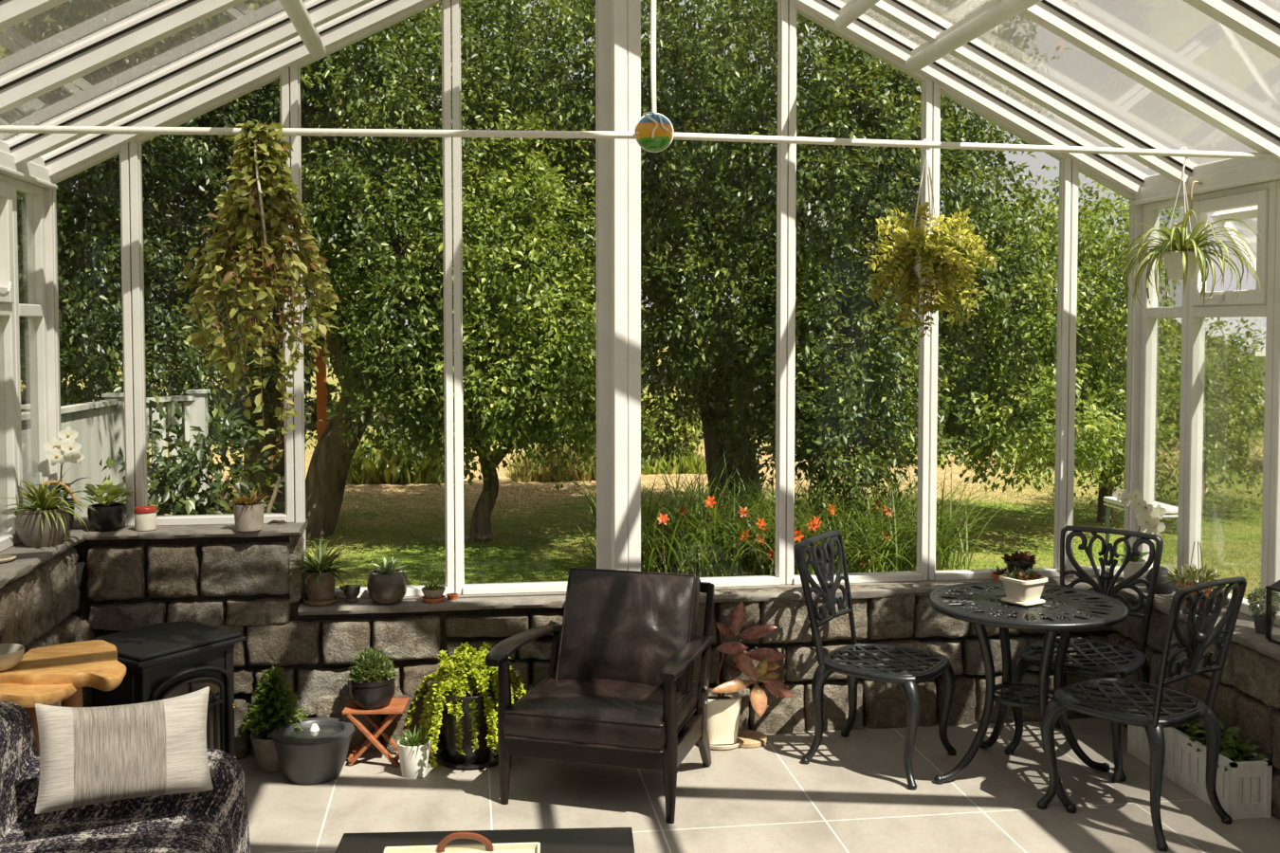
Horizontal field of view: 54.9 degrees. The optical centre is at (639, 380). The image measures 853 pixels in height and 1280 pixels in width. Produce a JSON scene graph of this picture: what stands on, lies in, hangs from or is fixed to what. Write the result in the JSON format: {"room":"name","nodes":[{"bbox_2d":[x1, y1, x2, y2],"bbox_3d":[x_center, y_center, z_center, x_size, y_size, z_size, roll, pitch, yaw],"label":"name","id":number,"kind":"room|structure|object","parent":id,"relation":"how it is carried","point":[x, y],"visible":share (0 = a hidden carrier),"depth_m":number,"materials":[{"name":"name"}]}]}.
{"room":"sunroom","nodes":[
{"label":"sunroom","id":0,"kind":"room"},
{"bbox_2d":[0,547,81,707],"bbox_3d":[-2.104,1.308,2.172,0.461,1.037,5.970,0,3,-8],"label":"wall","id":1,"kind":"structure","parent":0,"point":[37,608],"depth_m":4.67,"materials":[{"name":"stone"}]},
{"bbox_2d":[0,173,19,552],"bbox_3d":[-2.490,-0.060,4.448,0.348,1.428,0.695,0,3,-8],"label":"window","id":2,"kind":"structure","parent":1,"relation":"in","point":[9,538],"depth_m":4.76,"materials":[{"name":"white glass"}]},
{"bbox_2d":[11,177,50,542],"bbox_3d":[-2.489,-0.084,4.988,0.060,1.428,0.365,0,3,-8],"label":"window","id":3,"kind":"structure","parent":1,"relation":"in","point":[35,310],"depth_m":5.11,"materials":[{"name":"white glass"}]},
{"bbox_2d":[0,527,93,588],"bbox_3d":[-2.244,0.707,3.637,0.338,0.034,3.360,0,3,-8],"label":"trim","id":4,"kind":"structure","parent":1,"relation":"on","point":[27,559],"depth_m":4.60,"materials":[{"name":"stone"}]},
{"bbox_2d":[0,466,94,548],"bbox_3d":[-2.316,0.486,4.813,0.372,0.306,0.366,1,3,16],"label":"spider plant","id":5,"kind":"object","parent":4,"relation":"on","point":[45,523],"visible":1,"depth_m":4.74,"materials":[{"name":"green plant"}]},
{"bbox_2d":[36,426,86,530],"bbox_3d":[-2.417,0.407,5.106,0.212,0.438,0.232,1,3,31],"label":"potted orchid","id":6,"kind":"object","parent":4,"relation":"on","point":[62,451],"visible":0.71,"depth_m":5.09,"materials":[{"name":"white plant"}]},
{"bbox_2d":[72,532,1124,759],"bbox_3d":[-0.055,1.160,5.547,5.200,1.038,0.309,0,3,-8],"label":"wall","id":7,"kind":"structure","parent":0,"point":[234,584],"depth_m":5.30,"materials":[{"name":"stone"}]},
{"bbox_2d":[43,142,135,528],"bbox_3d":[-2.336,-0.208,5.215,0.362,1.656,0.072,0,3,-8],"label":"window","id":8,"kind":"structure","parent":7,"relation":"in","point":[50,199],"depth_m":5.20,"materials":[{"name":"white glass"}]},
{"bbox_2d":[84,519,307,540],"bbox_3d":[-1.875,0.636,5.250,0.860,0.032,0.264,0,3,-8],"label":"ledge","id":9,"kind":"structure","parent":7,"relation":"on","point":[294,528],"depth_m":5.15,"materials":[{"name":"stone"}]},
{"bbox_2d":[79,479,135,531],"bbox_3d":[-2.224,0.525,5.141,0.237,0.198,0.188,1,3,29],"label":"potted succulent","id":10,"kind":"object","parent":9,"relation":"on","point":[108,515],"visible":0.98,"depth_m":5.11,"materials":[{"name":"black ceramic"}]},
{"bbox_2d":[87,502,126,531],"bbox_3d":[-2.227,0.571,5.149,0.149,0.105,0.149,0,3,-8],"label":"pot","id":11,"kind":"object","parent":10,"relation":"on","point":[106,517],"depth_m":5.10,"materials":[{"name":"black ceramic"}]},
{"bbox_2d":[134,505,156,531],"bbox_3d":[-2.065,0.576,5.149,0.087,0.097,0.087,0,3,-8],"label":"storage jar","id":12,"kind":"object","parent":9,"relation":"on","point":[145,517],"visible":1,"depth_m":5.11,"materials":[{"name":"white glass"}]},
{"bbox_2d":[227,486,270,531],"bbox_3d":[-1.643,0.534,5.176,0.162,0.177,0.188,2,3,36],"label":"bromeliad","id":13,"kind":"object","parent":9,"relation":"on","point":[248,516],"visible":1,"depth_m":5.13,"materials":[{"name":"ceramic"}]},
{"bbox_2d":[233,501,264,531],"bbox_3d":[-1.640,0.569,5.170,0.126,0.108,0.126,0,3,-8],"label":"pot","id":14,"kind":"object","parent":13,"relation":"on","point":[248,516],"depth_m":5.12,"materials":[{"name":"ceramic"}]},
{"bbox_2d":[128,67,294,526],"bbox_3d":[-1.828,-0.378,5.280,0.655,1.990,0.072,0,3,-8],"label":"window","id":15,"kind":"structure","parent":7,"relation":"in","point":[135,145],"depth_m":5.25,"materials":[{"name":"white paint"}]},
{"bbox_2d":[290,0,454,599],"bbox_3d":[-1.162,-0.387,5.373,0.680,2.673,0.072,0,3,-8],"label":"window","id":16,"kind":"structure","parent":7,"relation":"in","point":[295,69],"depth_m":5.36,"materials":[{"name":"white paint"}]},
{"bbox_2d":[451,0,610,595],"bbox_3d":[-0.452,-0.581,5.464,0.743,3.051,0.072,0,3,-8],"label":"window","id":17,"kind":"structure","parent":7,"relation":"in","point":[602,7],"depth_m":5.46,"materials":[{"name":"white paint"}]},
{"bbox_2d":[297,575,1097,615],"bbox_3d":[0.348,0.960,5.575,3.650,0.036,0.268,0,3,-8],"label":"window sill","id":18,"kind":"structure","parent":7,"relation":"on","point":[469,602],"depth_m":5.42,"materials":[{"name":"stone"}]},
{"bbox_2d":[282,537,363,606],"bbox_3d":[-1.357,0.817,5.279,0.337,0.275,0.350,0,3,-8],"label":"potted plant","id":19,"kind":"object","parent":18,"relation":"on","point":[320,577],"visible":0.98,"depth_m":5.24,"materials":[{"name":"green plant"}]},
{"bbox_2d":[366,556,407,604],"bbox_3d":[-1.089,0.852,5.306,0.172,0.202,0.173,1,3,20],"label":"potted plant","id":20,"kind":"object","parent":18,"relation":"on","point":[386,585],"visible":1,"depth_m":5.25,"materials":[{"name":"grey ceramic"}]},
{"bbox_2d":[420,579,446,603],"bbox_3d":[-0.894,0.905,5.328,0.109,0.094,0.118,1,3,20],"label":"potted succulent","id":21,"kind":"object","parent":18,"relation":"on","point":[433,594],"visible":1,"depth_m":5.29,"materials":[{"name":"grey ceramic"}]},
{"bbox_2d":[421,585,445,599],"bbox_3d":[-0.892,0.918,5.327,0.104,0.044,0.104,0,3,-8],"label":"pot","id":22,"kind":"object","parent":21,"relation":"on","point":[429,592],"depth_m":5.29,"materials":[{"name":"ceramic"}]},
{"bbox_2d":[699,0,787,587],"bbox_3d":[0.280,-0.596,5.567,0.779,3.072,0.072,0,3,-8],"label":"window","id":23,"kind":"structure","parent":7,"relation":"in","point":[778,578],"depth_m":5.61,"materials":[{"name":"white paint"}]},
{"bbox_2d":[785,0,932,585],"bbox_3d":[1.006,-0.408,5.677,0.678,2.688,0.072,0,3,-8],"label":"window","id":24,"kind":"structure","parent":7,"relation":"in","point":[794,9],"depth_m":5.66,"materials":[{"name":"white paint"}]},
{"bbox_2d":[927,81,1071,581],"bbox_3d":[1.682,-0.240,5.780,0.677,2.343,0.072,0,3,-8],"label":"window","id":25,"kind":"structure","parent":7,"relation":"in","point":[1065,162],"depth_m":5.78,"materials":[{"name":"white paint"}]},
{"bbox_2d":[1064,160,1144,576],"bbox_3d":[2.207,-0.070,5.861,0.373,1.998,0.072,0,3,-8],"label":"window","id":26,"kind":"structure","parent":7,"relation":"in","point":[1136,211],"depth_m":5.85,"materials":[{"name":"white paint"}]},
{"bbox_2d":[610,0,640,571],"bbox_3d":[-0.063,-0.545,5.426,0.117,2.984,0.140,0,3,-8],"label":"wall column","id":27,"kind":"structure","parent":0,"point":[625,14],"depth_m":5.37,"materials":[{"name":"white paint"}]},
{"bbox_2d":[0,0,1279,204],"bbox_3d":[0.365,-1.370,2.445,5.080,1.375,6.145,0,3,-8],"label":"ceiling","id":28,"kind":"structure","parent":0,"point":[304,29],"depth_m":4.84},
{"bbox_2d":[0,125,1279,161],"bbox_3d":[0.093,-0.864,4.403,4.830,0.068,0.038,0,3,-8],"label":"rod","id":29,"kind":"object","parent":28,"relation":"attached to","point":[15,129],"visible":0.97,"depth_m":4.37,"materials":[{"name":"white metal"}]},
{"bbox_2d":[175,120,339,469],"bbox_3d":[-1.310,-0.293,4.229,0.542,1.189,0.438,-1,3,-14],"label":"vine","id":30,"kind":"object","parent":29,"relation":"hanging from","point":[260,174],"visible":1,"depth_m":4.17,"materials":[{"name":"green plant"}]},
{"bbox_2d":[863,138,998,337],"bbox_3d":[1.066,-0.525,4.565,0.425,0.733,0.456,2,3,38],"label":"hanging plant","id":31,"kind":"object","parent":29,"relation":"hanging from","point":[931,261],"visible":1,"depth_m":4.52,"materials":[{"name":"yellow plant"}]},
{"bbox_2d":[1091,146,1261,313],"bbox_3d":[2.073,-0.572,4.692,0.511,0.635,0.595,-2,3,-36],"label":"spider plant","id":32,"kind":"object","parent":29,"relation":"hanging from","point":[1182,256],"visible":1,"depth_m":4.64,"materials":[{"name":"green plant"}]},
{"bbox_2d":[634,0,674,152],"bbox_3d":[0.051,-1.382,4.321,0.139,1.154,0.138,0,3,-8],"label":"hanging ornament","id":33,"kind":"object","parent":28,"relation":"hanging from","point":[653,132],"visible":1,"depth_m":4.32,"materials":[{"name":"glass"}]},
{"bbox_2d":[20,341,1264,602],"bbox_3d":[4.889,-0.169,37.070,100.000,1.014,88.000,0,3,-8],"label":"lawn","id":34,"kind":"structure","parent":0,"point":[503,483],"depth_m":12.18,"materials":[{"name":"green plant"}]},
{"bbox_2d":[8,0,206,424],"bbox_3d":[-9.361,-2.965,19.657,5.114,10.152,4.488,-1,3,-12],"label":"tree","id":35,"kind":"object","parent":34,"relation":"on","point":[26,399],"visible":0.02,"depth_m":19.21,"materials":[{"name":"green plant"}]},
{"bbox_2d":[20,389,210,517],"bbox_3d":[-3.181,0.873,6.710,0.481,1.510,2.925,0,3,6],"label":"fence","id":36,"kind":"object","parent":34,"relation":"on","point":[100,430],"visible":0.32,"depth_m":7.43,"materials":[{"name":"white wood"}]},
{"bbox_2d":[87,380,284,515],"bbox_3d":[-2.568,0.827,7.154,1.094,1.677,1.062,0,3,-8],"label":"bush","id":37,"kind":"object","parent":34,"relation":"on","point":[178,479],"visible":0.53,"depth_m":7.07,"materials":[{"name":"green plant"}]},
{"bbox_2d":[0,0,379,513],"bbox_3d":[-4.104,-2.006,9.367,4.863,7.241,7.777,0,3,-3],"label":"tree","id":38,"kind":"object","parent":34,"relation":"on","point":[196,177],"visible":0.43,"depth_m":10.07,"materials":[{"name":"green plant"}]},
{"bbox_2d":[74,0,383,441],"bbox_3d":[-7.077,-3.713,21.176,5.153,12.022,4.546,-2,3,-31],"label":"tree","id":39,"kind":"object","parent":34,"relation":"on","point":[306,382],"visible":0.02,"depth_m":21.34,"materials":[{"name":"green plant"}]},
{"bbox_2d":[314,344,327,441],"bbox_3d":[-3.070,0.523,11.905,0.116,1.756,0.075,0,3,-8],"label":"board","id":40,"kind":"object","parent":34,"relation":"on","point":[321,390],"visible":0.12,"depth_m":11.88,"materials":[{"name":"orange paint"}]},
{"bbox_2d":[202,0,577,539],"bbox_3d":[-2.498,-1.594,11.648,3.486,6.370,3.698,1,3,30],"label":"tree","id":41,"kind":"object","parent":34,"relation":"on","point":[358,370],"visible":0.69,"depth_m":10.58,"materials":[{"name":"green plant"}]},
{"bbox_2d":[346,426,471,485],"bbox_3d":[-3.008,0.930,15.782,1.709,0.776,1.999,0,3,-8],"label":"grass","id":42,"kind":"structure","parent":34,"relation":"on","point":[369,471],"depth_m":15.07,"materials":[{"name":"green plant"}]},
{"bbox_2d":[305,0,564,430],"bbox_3d":[-4.040,-4.014,23.401,5.807,12.557,4.510,0,3,-8],"label":"tree","id":43,"kind":"object","parent":34,"relation":"on","point":[313,416],"visible":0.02,"depth_m":22.64,"materials":[{"name":"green plant"}]},
{"bbox_2d":[379,100,650,543],"bbox_3d":[-1.100,-0.505,11.008,2.324,4.112,2.917,-2,3,-32],"label":"tree","id":44,"kind":"object","parent":34,"relation":"on","point":[526,389],"visible":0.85,"depth_m":10.44,"materials":[{"name":"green plant"}]},
{"bbox_2d":[503,441,596,482],"bbox_3d":[-1.006,1.059,16.088,1.583,0.562,1.891,0,3,-8],"label":"grass","id":45,"kind":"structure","parent":34,"relation":"on","point":[524,473],"depth_m":15.40,"materials":[{"name":"green plant"}]},
{"bbox_2d":[463,0,755,444],"bbox_3d":[-0.631,-3.147,20.502,4.807,10.457,4.784,2,4,45],"label":"tree","id":46,"kind":"object","parent":34,"relation":"on","point":[666,370],"visible":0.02,"depth_m":20.11,"materials":[{"name":"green plant"}]},
{"bbox_2d":[640,387,705,467],"bbox_3d":[0.274,0.852,16.790,1.572,1.608,1.340,0,3,-8],"label":"bush","id":47,"kind":"object","parent":34,"relation":"on","point":[654,448],"visible":0.38,"depth_m":16.66,"materials":[{"name":"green plant"}]},
{"bbox_2d":[640,448,707,475],"bbox_3d":[0.387,1.096,16.782,1.323,0.446,1.748,0,3,-8],"label":"grass","id":48,"kind":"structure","parent":34,"relation":"on","point":[691,463],"depth_m":16.15,"materials":[{"name":"green plant"}]},
{"bbox_2d":[502,444,884,577],"bbox_3d":[0.471,1.010,9.796,3.100,1.007,2.450,0,3,4],"label":"daylily","id":49,"kind":"object","parent":34,"relation":"on","point":[690,548],"visible":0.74,"depth_m":9.53,"materials":[{"name":"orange plant"}]},
{"bbox_2d":[431,0,1078,522],"bbox_3d":[1.221,-1.502,10.021,5.441,6.265,7.404,-1,3,-15],"label":"tree","id":50,"kind":"object","parent":34,"relation":"on","point":[843,405],"visible":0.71,"depth_m":10.56,"materials":[{"name":"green plant"}]},
{"bbox_2d":[672,0,938,434],"bbox_3d":[2.867,-2.979,22.542,4.735,10.210,5.309,2,3,37],"label":"tree","id":51,"kind":"object","parent":34,"relation":"on","point":[762,9],"visible":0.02,"depth_m":22.18,"materials":[{"name":"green plant"}]},
{"bbox_2d":[698,464,973,575],"bbox_3d":[1.461,1.083,9.799,2.201,0.861,2.122,0,3,-8],"label":"daylily","id":52,"kind":"object","parent":34,"relation":"on","point":[831,512],"visible":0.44,"depth_m":9.48,"materials":[{"name":"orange plant"}]},
{"bbox_2d":[731,450,1034,573],"bbox_3d":[1.970,1.020,10.024,2.395,0.967,2.476,1,3,13],"label":"daylily","id":53,"kind":"object","parent":34,"relation":"on","point":[947,546],"visible":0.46,"depth_m":9.76,"materials":[{"name":"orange plant"}]},
{"bbox_2d":[868,384,960,467],"bbox_3d":[3.792,0.776,17.227,1.360,1.502,1.373,1,3,30],"label":"bush","id":54,"kind":"object","parent":34,"relation":"on","point":[941,459],"visible":0.06,"depth_m":17.08,"materials":[{"name":"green plant"}]},
{"bbox_2d":[822,227,1042,423],"bbox_3d":[5.965,-0.425,24.881,5.990,5.814,4.346,0,3,-8],"label":"tree","id":55,"kind":"object","parent":34,"relation":"on","point":[970,333],"visible":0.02,"depth_m":24.08,"materials":[{"name":"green plant"}]},
{"bbox_2d":[903,175,1184,524],"bbox_3d":[3.773,-0.263,11.445,2.524,3.589,3.143,1,3,24],"label":"tree","id":56,"kind":"object","parent":34,"relation":"on","point":[1100,393],"visible":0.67,"depth_m":10.94,"materials":[{"name":"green plant"}]},
{"bbox_2d":[1103,496,1178,566],"bbox_3d":[3.342,1.198,8.205,0.383,0.780,0.600,0,3,-8],"label":"garden table","id":57,"kind":"object","parent":34,"relation":"on","point":[1172,511],"visible":0.16,"depth_m":8.29,"materials":[{"name":"grey metal"}]},
{"bbox_2d":[1092,317,1265,530],"bbox_3d":[5.986,0.331,12.747,3.582,2.180,2.162,-2,3,-35],"label":"tree","id":58,"kind":"object","parent":34,"relation":"on","point":[1216,411],"visible":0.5,"depth_m":11.99,"materials":[{"name":"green plant"}]},
{"bbox_2d":[1091,316,1266,403],"bbox_3d":[15.589,-0.672,31.953,5.326,2.395,7.860,0,3,-8],"label":"house","id":59,"kind":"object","parent":34,"relation":"on","point":[1261,321],"visible":0.18,"depth_m":29.31,"materials":[{"name":"white"}]},
{"bbox_2d":[237,717,1279,852],"bbox_3d":[0.358,1.767,2.629,5.460,0.120,6.150,0,3,-8],"label":"floor","id":60,"kind":"structure","parent":0,"point":[853,795],"depth_m":4.71,"materials":[{"name":"tile"}]},
{"bbox_2d":[0,640,126,754],"bbox_3d":[-2.005,1.302,4.218,0.438,0.673,0.573,-1,3,-28],"label":"side table","id":61,"kind":"object","parent":60,"relation":"on","point":[57,673],"visible":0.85,"depth_m":4.12,"materials":[{"name":"brown wood"}]},
{"bbox_2d":[0,643,24,672],"bbox_3d":[-2.155,0.935,4.137,0.164,0.066,0.164,0,3,-8],"label":"bowl","id":62,"kind":"object","parent":61,"relation":"on","point":[10,654],"visible":1,"depth_m":4.12,"materials":[{"name":"beige ceramic"}]},
{"bbox_2d":[85,621,246,758],"bbox_3d":[-1.839,1.298,4.736,0.430,0.634,0.470,2,3,34],"label":"stove","id":63,"kind":"object","parent":60,"relation":"on","point":[162,661],"visible":0.47,"depth_m":4.66,"materials":[{"name":"metal"}]},
{"bbox_2d":[207,768,216,838],"bbox_3d":[-1.511,1.344,2.909,0.800,0.700,1.660,0,3,-8],"label":"sofa","id":64,"kind":"object","parent":60,"relation":"on","point":[212,772],"visible":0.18,"depth_m":3.59,"materials":[{"name":"fabric"}]},
{"bbox_2d":[0,701,250,852],"bbox_3d":[-1.532,1.276,3.134,0.952,0.634,1.319,0,3,-8],"label":"upholstered armchair","id":65,"kind":"object","parent":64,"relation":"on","point":[178,823],"visible":0.6,"depth_m":3.47,"materials":[{"name":"black fabric"}]},
{"bbox_2d":[35,686,213,814],"bbox_3d":[-1.426,1.019,3.421,0.467,0.289,0.166,-1,3,-30],"label":"cushion","id":66,"kind":"object","parent":65,"relation":"on","point":[89,756],"visible":1,"depth_m":3.37,"materials":[{"name":"fabric"}]},
{"bbox_2d":[237,665,308,772],"bbox_3d":[-1.510,1.387,5.081,0.277,0.424,0.289,0,3,-8],"label":"spruce","id":67,"kind":"object","parent":60,"relation":"on","point":[272,713],"visible":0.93,"depth_m":5.05,"materials":[{"name":"plant"}]},
{"bbox_2d":[250,731,282,772],"bbox_3d":[-1.514,1.527,5.095,0.184,0.145,0.184,0,3,-8],"label":"pot","id":68,"kind":"object","parent":67,"relation":"on","point":[267,760],"depth_m":5.03,"materials":[{"name":"ceramic"}]},
{"bbox_2d":[270,717,354,785],"bbox_3d":[-1.324,1.504,4.994,0.330,0.199,0.330,0,3,-8],"label":"fountain","id":69,"kind":"object","parent":60,"relation":"on","point":[317,754],"visible":0.99,"depth_m":4.90,"materials":[{"name":"grey stone"}]},
{"bbox_2d":[342,697,409,767],"bbox_3d":[-1.107,1.478,5.180,0.250,0.236,0.186,0,3,-2],"label":"folding stool","id":70,"kind":"object","parent":60,"relation":"on","point":[396,706],"visible":0.88,"depth_m":5.11,"materials":[{"name":"orange wood"}]},
{"bbox_2d":[347,646,397,709],"bbox_3d":[-1.121,1.236,5.161,0.214,0.248,0.204,0,3,-8],"label":"potted shrub","id":71,"kind":"object","parent":70,"relation":"on","point":[372,680],"visible":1,"depth_m":5.10,"materials":[{"name":"green plant"}]},
{"bbox_2d":[348,673,395,709],"bbox_3d":[-1.122,1.300,5.165,0.190,0.120,0.190,0,3,-8],"label":"pot","id":72,"kind":"object","parent":70,"relation":"on","point":[375,692],"depth_m":5.09,"materials":[{"name":"black ceramic"}]},
{"bbox_2d":[391,724,430,779],"bbox_3d":[-0.921,1.503,5.005,0.201,0.201,0.190,0,3,-8],"label":"potted grass","id":73,"kind":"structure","parent":60,"relation":"on","point":[413,755],"depth_m":4.97,"materials":[{"name":"white ceramic"}]},
{"bbox_2d":[397,737,430,779],"bbox_3d":[-0.920,1.535,5.017,0.136,0.135,0.136,0,3,-8],"label":"pot","id":74,"kind":"object","parent":73,"relation":"on","point":[413,759],"depth_m":4.97,"materials":[{"name":"white ceramic"}]},
{"bbox_2d":[403,641,526,769],"bbox_3d":[-0.686,1.358,5.180,0.540,0.475,0.472,-1,3,-22],"label":"trailing plant","id":75,"kind":"object","parent":60,"relation":"on","point":[464,690],"visible":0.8,"depth_m":5.08,"materials":[{"name":"green plant"}]},
{"bbox_2d":[334,827,634,852],"bbox_3d":[-0.396,1.460,3.061,0.780,0.455,0.600,0,3,-3],"label":"coffee table","id":76,"kind":"object","parent":60,"relation":"on","point":[592,840],"visible":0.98,"depth_m":3.29,"materials":[{"name":"brown wood"}]},
{"bbox_2d":[383,832,540,852],"bbox_3d":[-0.451,1.200,3.072,0.400,0.064,0.267,0,3,-4],"label":"serving tray","id":77,"kind":"object","parent":76,"relation":"on","point":[486,847],"visible":1,"depth_m":3.19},
{"bbox_2d":[485,567,714,823],"bbox_3d":[-0.121,1.200,4.888,0.782,0.817,0.768,1,3,16],"label":"armchair","id":78,"kind":"object","parent":60,"relation":"on","point":[619,689],"visible":1,"depth_m":4.86,"materials":[{"name":"black leather"}]},
{"bbox_2d":[502,672,699,750],"bbox_3d":[-0.134,1.288,4.847,0.636,0.185,0.609,1,3,16],"label":"seat cushion","id":79,"kind":"object","parent":78,"relation":"on","point":[566,711],"depth_m":4.64,"materials":[{"name":"brown leather"}]},
{"bbox_2d":[557,569,699,693],"bbox_3d":[-0.047,1.021,5.037,0.559,0.462,0.284,1,3,16],"label":"cushion","id":80,"kind":"object","parent":78,"relation":"on","point":[624,627],"depth_m":4.97,"materials":[{"name":"brown leather"}]},
{"bbox_2d":[706,601,793,749],"bbox_3d":[0.445,1.268,5.359,0.395,0.640,0.267,0,3,-8],"label":"plant","id":81,"kind":"object","parent":60,"relation":"on","point":[723,702],"visible":0.84,"depth_m":5.30,"materials":[{"name":"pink plant"}]},
{"bbox_2d":[732,730,767,748],"bbox_3d":[0.466,1.573,5.416,0.184,0.024,0.184,0,3,-8],"label":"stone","id":82,"kind":"object","parent":60,"relation":"on","point":[747,739],"visible":0.75,"depth_m":5.38,"materials":[{"name":"beige stone"}]},
{"bbox_2d":[794,530,956,790],"bbox_3d":[0.993,1.132,5.174,0.568,0.927,0.511,2,3,33],"label":"garden chair","id":83,"kind":"object","parent":60,"relation":"on","point":[938,664],"visible":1,"depth_m":5.16,"materials":[{"name":"metal"}]},
{"bbox_2d":[927,582,1128,813],"bbox_3d":[1.551,1.244,4.973,0.794,0.720,0.794,0,3,-11],"label":"bistro table","id":84,"kind":"object","parent":60,"relation":"on","point":[1066,610],"visible":0.83,"depth_m":4.92,"materials":[{"name":"metal"}]},
{"bbox_2d":[999,566,1047,605],"bbox_3d":[1.532,0.816,4.936,0.166,0.139,0.161,-2,3,-32],"label":"planter","id":85,"kind":"object","parent":84,"relation":"on","point":[1026,588],"visible":1,"depth_m":4.89,"materials":[{"name":"beige ceramic"}]},
{"bbox_2d":[1001,550,1036,573],"bbox_3d":[1.765,0.860,5.728,0.151,0.150,0.141,-1,3,-30],"label":"succulent","id":86,"kind":"object","parent":85,"relation":"in","point":[1018,559],"visible":0.77,"depth_m":5.69,"materials":[{"name":"red plant"}]},
{"bbox_2d":[1004,558,1035,573],"bbox_3d":[1.765,0.885,5.730,0.140,0.100,0.140,0,3,-8],"label":"pot","id":87,"kind":"object","parent":86,"relation":"on","point":[1024,563],"depth_m":5.68,"materials":[{"name":"black ceramic"}]},
{"bbox_2d":[992,682,1054,708],"bbox_3d":[1.551,1.269,4.974,0.294,0.024,0.294,0,3,-11],"label":"shelf","id":88,"kind":"object","parent":84,"relation":"attached to","point":[1005,687],"depth_m":4.95,"materials":[{"name":"metal"}]},
{"bbox_2d":[1004,525,1163,781],"bbox_3d":[1.914,1.127,5.278,0.511,0.927,0.568,2,3,40],"label":"garden chair","id":89,"kind":"object","parent":60,"relation":"on","point":[1136,660],"visible":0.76,"depth_m":5.33,"materials":[{"name":"metal"}]},
{"bbox_2d":[1036,576,1246,852],"bbox_3d":[1.858,1.158,4.580,0.511,0.927,0.568,-2,3,-35],"label":"garden chair","id":90,"kind":"object","parent":60,"relation":"on","point":[1063,700],"visible":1,"depth_m":4.46,"materials":[{"name":"metal"}]},
{"bbox_2d":[1127,694,1272,820],"bbox_3d":[2.215,1.452,4.920,0.211,0.310,0.731,0,3,-8],"label":"planter box","id":91,"kind":"object","parent":60,"relation":"on","point":[1243,785],"visible":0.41,"depth_m":4.71,"materials":[{"name":"white wood"}]},
{"bbox_2d":[1106,598,1279,819],"bbox_3d":[2.799,1.444,2.868,0.456,0.705,5.970,0,3,-8],"label":"wall","id":92,"kind":"structure","parent":0,"point":[1248,697],"depth_m":4.80,"materials":[{"name":"stone"}]},
{"bbox_2d":[1137,196,1189,589],"bbox_3d":[2.433,0.054,5.682,0.060,1.764,0.375,0,3,-8],"label":"window","id":93,"kind":"structure","parent":92,"relation":"in","point":[1151,210],"depth_m":5.81,"materials":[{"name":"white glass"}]},
{"bbox_2d":[1094,575,1279,660],"bbox_3d":[2.586,1.027,4.028,0.389,0.036,3.960,0,3,-8],"label":"trim","id":94,"kind":"structure","parent":92,"relation":"on","point":[1245,634],"depth_m":4.90,"materials":[{"name":"stone"}]},
{"bbox_2d":[1107,487,1166,579],"bbox_3d":[2.290,0.709,5.698,0.238,0.454,0.248,2,3,37],"label":"potted orchid","id":95,"kind":"object","parent":94,"relation":"on","point":[1146,515],"visible":0.82,"depth_m":5.67,"materials":[{"name":"white plant"}]},
{"bbox_2d":[1145,566,1175,595],"bbox_3d":[2.323,0.886,5.500,0.124,0.118,0.124,0,3,-8],"label":"stone","id":96,"kind":"object","parent":94,"relation":"on","point":[1161,589],"visible":0.64,"depth_m":5.45,"materials":[{"name":"grey stone"}]},
{"bbox_2d":[1158,541,1231,606],"bbox_3d":[2.369,0.821,5.249,0.285,0.270,0.299,0,3,-8],"label":"potted fern","id":97,"kind":"object","parent":94,"relation":"on","point":[1191,576],"visible":0.64,"depth_m":5.24,"materials":[{"name":"plant"}]},
{"bbox_2d":[1179,582,1213,606],"bbox_3d":[2.372,0.913,5.256,0.134,0.085,0.134,0,3,-8],"label":"pot","id":98,"kind":"object","parent":97,"relation":"on","point":[1182,583],"depth_m":5.21,"materials":[{"name":"ceramic"}]},
{"bbox_2d":[1245,586,1279,635],"bbox_3d":[2.416,0.886,4.770,0.130,0.181,0.128,0,3,-8],"label":"potted topiary","id":99,"kind":"object","parent":94,"relation":"on","point":[1259,618],"visible":0.74,"depth_m":4.75,"materials":[{"name":"plant"}]},
{"bbox_2d":[1252,612,1276,635],"bbox_3d":[2.415,0.942,4.773,0.082,0.070,0.082,0,3,-8],"label":"pot","id":100,"kind":"object","parent":99,"relation":"on","point":[1259,618],"depth_m":4.75,"materials":[{"name":"ceramic"}]},
{"bbox_2d":[1265,580,1279,645],"bbox_3d":[2.451,0.816,4.586,0.156,0.338,0.156,-1,3,-14],"label":"lantern","id":101,"kind":"object","parent":94,"relation":"on","point":[1275,587],"visible":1,"depth_m":4.63,"materials":[{"name":"black metal"}]},
{"bbox_2d":[1183,180,1277,617],"bbox_3d":[2.577,0.075,5.213,0.348,1.764,0.585,0,3,-8],"label":"window","id":102,"kind":"structure","parent":92,"relation":"in","point":[1259,201],"depth_m":5.21,"materials":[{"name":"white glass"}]},
{"bbox_2d":[1268,180,1279,626],"bbox_3d":[2.591,0.103,4.564,0.060,1.764,0.695,0,3,-8],"label":"window","id":103,"kind":"structure","parent":92,"relation":"in","point":[1274,504],"depth_m":4.88,"materials":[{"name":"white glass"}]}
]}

